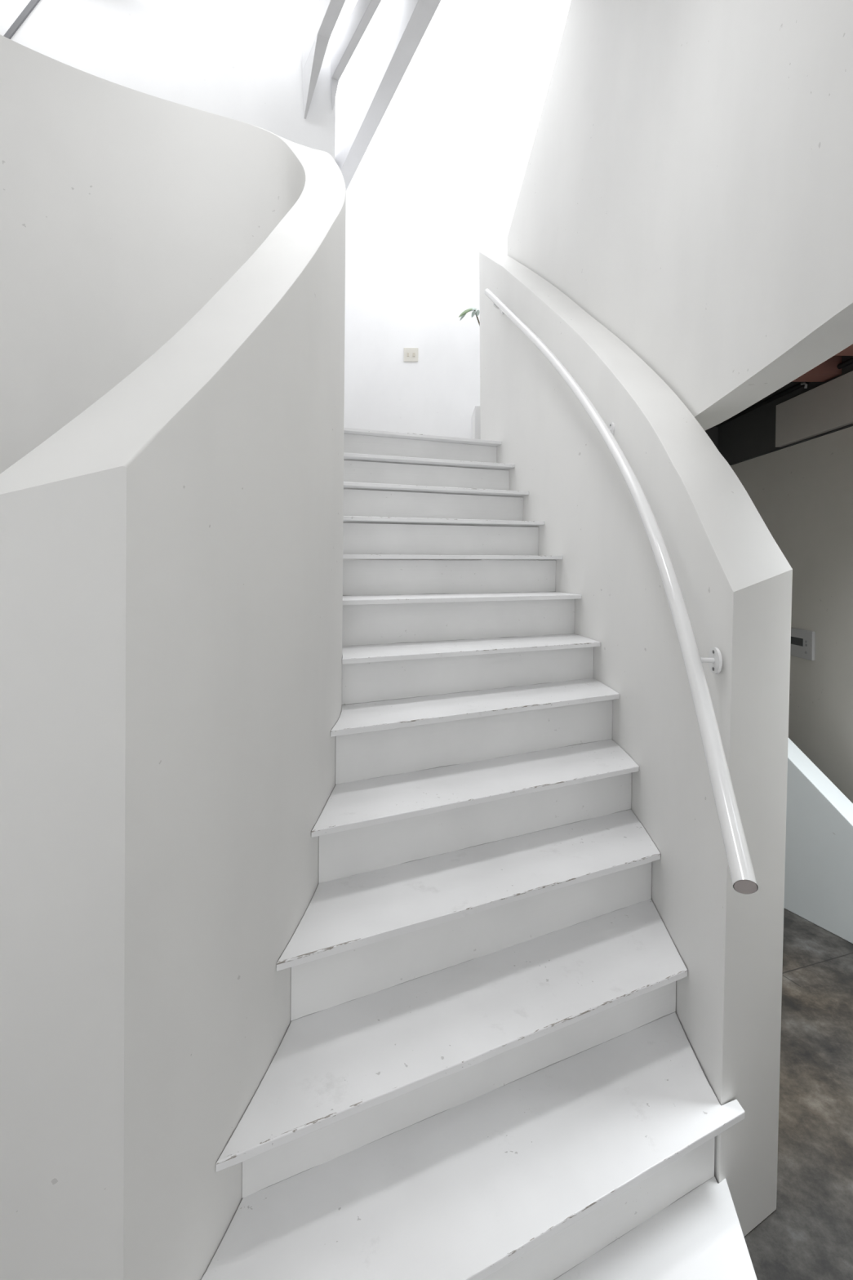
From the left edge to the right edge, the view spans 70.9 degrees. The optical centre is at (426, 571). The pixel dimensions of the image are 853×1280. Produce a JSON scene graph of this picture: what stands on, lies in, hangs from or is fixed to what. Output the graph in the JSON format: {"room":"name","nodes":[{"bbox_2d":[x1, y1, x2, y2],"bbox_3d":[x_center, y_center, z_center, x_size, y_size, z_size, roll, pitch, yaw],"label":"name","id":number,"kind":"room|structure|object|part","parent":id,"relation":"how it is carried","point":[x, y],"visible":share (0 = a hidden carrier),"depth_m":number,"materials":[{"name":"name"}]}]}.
{"room":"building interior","nodes":[
{"label":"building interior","id":0,"kind":"room"},
{"bbox_2d":[0,0,336,159],"bbox_3d":[-1.696,-2.099,3.552,2.271,2.556,0.120,0,1,-15],"label":"wall","id":1,"kind":"structure","parent":0,"point":[246,68],"depth_m":3.56,"materials":[{"name":"white paint"}]},
{"bbox_2d":[3,0,39,39],"bbox_3d":[-2.227,-3.110,3.330,0.346,0.540,0.012,0,1,-15],"label":"trim","id":2,"kind":"structure","parent":1,"relation":"attached to","point":[32,4],"depth_m":3.32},
{"bbox_2d":[302,0,345,119],"bbox_3d":[-0.391,-3.020,3.060,0.072,0.450,1.489,0,1,-28],"label":"ceiling beam","id":3,"kind":"structure","parent":1,"relation":"attached to","point":[326,13],"depth_m":3.49,"materials":[{"name":"white paint"}]},
{"bbox_2d":[330,0,381,110],"bbox_3d":[-0.197,-3.050,3.090,0.049,0.333,1.545,0,1,-30],"label":"ceiling beam","id":4,"kind":"structure","parent":1,"relation":"attached to","point":[363,11],"depth_m":3.50,"materials":[{"name":"white paint"}]},
{"bbox_2d":[334,147,531,168],"bbox_3d":[-0.678,-3.416,1.389,4.376,0.150,7.580,1,1,0],"label":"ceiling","id":5,"kind":"structure","parent":0,"point":[443,157],"depth_m":5.00,"materials":[{"name":"white paint"}]},
{"bbox_2d":[343,165,526,438],"bbox_3d":[0.245,-1.998,5.076,2.430,2.756,0.120,1,1,0],"label":"wall","id":6,"kind":"structure","parent":0,"point":[415,236],"depth_m":5.01,"materials":[{"name":"white paint"}]},
{"bbox_2d":[404,347,417,361],"bbox_3d":[-0.130,-1.813,5.012,0.120,0.116,0.013,1,1,0],"label":"light switch","id":7,"kind":"object","parent":6,"relation":"attached to","point":[411,354],"visible":1,"depth_m":5.01,"materials":[{"name":"beige plastic"}]},
{"bbox_2d":[506,0,852,431],"bbox_3d":[0.882,-1.927,1.662,0.433,2.804,4.812,1,1,-3],"label":"wall","id":8,"kind":"structure","parent":0,"point":[687,184],"depth_m":1.99,"materials":[{"name":"white paint"}]},
{"bbox_2d":[705,425,719,449],"bbox_3d":[1.366,-1.023,4.198,1.559,0.630,0.120,1,1,0],"label":"wall","id":9,"kind":"structure","parent":0,"point":[713,433],"depth_m":4.14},
{"bbox_2d":[718,355,852,803],"bbox_3d":[2.069,0.147,0.992,0.170,2.880,6.300,1,1,0],"label":"wall","id":10,"kind":"structure","parent":0,"point":[802,492],"depth_m":3.06,"materials":[{"name":"grey paint"}]},
{"bbox_2d":[715,357,852,426],"bbox_3d":[2.001,-0.984,3.228,0.031,0.049,1.800,1,1,0],"label":"conduit","id":11,"kind":"object","parent":10,"relation":"attached to","point":[849,362],"visible":0.82,"depth_m":3.40,"materials":[{"name":"black plastic"}]},
{"bbox_2d":[790,627,815,661],"bbox_3d":[1.972,0.381,3.155,0.019,0.150,0.210,1,1,0],"label":"thermostat","id":12,"kind":"object","parent":10,"relation":"attached to","point":[802,641],"visible":0.89,"depth_m":3.12,"materials":[{"name":"white plastic"}]},
{"bbox_2d":[775,370,852,447],"bbox_3d":[1.998,-0.812,2.594,0.032,0.238,1.607,1,1,0],"label":"beam","id":13,"kind":"structure","parent":10,"relation":"attached to","point":[826,407],"depth_m":3.04,"materials":[{"name":"grey paint"}]},
{"bbox_2d":[744,908,852,1279],"bbox_3d":[-0.373,1.617,1.540,5.085,0.120,7.760,1,1,0],"label":"floor","id":14,"kind":"structure","parent":0,"point":[809,1233],"depth_m":1.72,"materials":[{"name":"concrete"}]},
{"bbox_2d":[0,34,346,1279],"bbox_3d":[-0.748,-0.119,1.795,1.698,3.337,1.415,1,1,39],"label":"parapet","id":15,"kind":"object","parent":14,"relation":"on","point":[172,275],"visible":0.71,"depth_m":1.03,"materials":[{"name":"white paint"}]},
{"bbox_2d":[200,426,757,1279],"bbox_3d":[0.066,0.382,2.220,1.326,2.342,3.446,1,1,0],"label":"staircase","id":16,"kind":"structure","parent":14,"relation":"on","point":[485,1066],"depth_m":1.51,"materials":[{"name":"paint"}]},
{"bbox_2d":[479,251,792,1236],"bbox_3d":[0.690,-0.284,2.708,0.369,3.674,2.711,0,1,-7],"label":"parapet","id":17,"kind":"object","parent":14,"relation":"on","point":[735,581],"visible":0.56,"depth_m":1.67,"materials":[{"name":"white paint"}]},
{"bbox_2d":[484,288,758,893],"bbox_3d":[0.588,-0.606,2.374,0.303,2.265,2.792,1,1,-4],"label":"handrail","id":18,"kind":"object","parent":17,"relation":"attached to","point":[743,876],"visible":1,"depth_m":1.39,"materials":[{"name":"white metal"}]},
{"bbox_3d":[0.735,-0.560,2.378,0.006,0.062,0.062,1,1,-2],"label":"wall plate","id":19,"kind":"part","parent":18,"relation":"part of","materials":[{"name":"white metal"}]},
{"bbox_3d":[0.676,0.209,1.403,0.006,0.062,0.062,1,1,3],"label":"wall plate","id":20,"kind":"part","parent":18,"relation":"part of","materials":[{"name":"white metal"}]},
{"bbox_2d":[784,737,852,943],"bbox_3d":[1.723,0.995,2.760,0.100,1.136,1.158,0,1,-27],"label":"wall","id":21,"kind":"structure","parent":0,"point":[819,877],"depth_m":2.65,"materials":[{"name":"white paint"}]},
{"bbox_3d":[1.556,-1.163,1.026,1.181,0.270,6.400,1,1,0],"label":"ceiling","id":22,"kind":"structure","parent":0,"visible":0},
{"bbox_2d":[791,355,842,382],"bbox_3d":[1.508,-1.007,2.967,1.015,0.090,0.126,1,1,0],"label":"joist","id":23,"kind":"object","parent":22,"relation":"attached to","point":[828,370],"visible":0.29,"depth_m":2.90,"materials":[{"name":"brown wood"}]},
{"bbox_2d":[834,344,852,355],"bbox_3d":[1.508,-1.002,2.535,1.015,0.090,0.234,1,1,0],"label":"joist","id":24,"kind":"object","parent":22,"relation":"attached to","point":[848,351],"visible":0.02,"depth_m":2.61,"materials":[{"name":"brown wood"}]},
{"bbox_3d":[0.268,-0.686,4.321,2.178,0.248,1.422,1,1,0],"label":"floor","id":25,"kind":"structure","parent":0,"visible":0},
{"bbox_2d":[471,405,480,439],"bbox_3d":[0.582,-1.027,4.686,0.441,0.430,0.396,1,1,0],"label":"pedestal","id":26,"kind":"object","parent":25,"relation":"on","point":[475,420],"visible":0.22,"depth_m":4.49,"materials":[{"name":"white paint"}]},
{"bbox_2d":[458,307,479,325],"bbox_3d":[0.497,-1.587,4.534,0.605,0.691,0.237,0,1,-42],"label":"potted plant","id":27,"kind":"object","parent":26,"relation":"on","point":[462,315],"visible":0.2,"depth_m":4.38,"materials":[{"name":"green plant"}]},
{"bbox_3d":[-0.754,-2.100,4.406,0.343,2.556,1.290,1,1,0],"label":"wall","id":28,"kind":"structure","parent":0,"visible":0},
{"bbox_2d":[334,0,440,190],"bbox_3d":[-0.171,-3.182,3.641,0.112,0.225,2.798,0,1,-24],"label":"ceiling beam","id":29,"kind":"structure","parent":28,"relation":"attached to","point":[411,20],"depth_m":3.80,"materials":[{"name":"white paint"}]}
]}

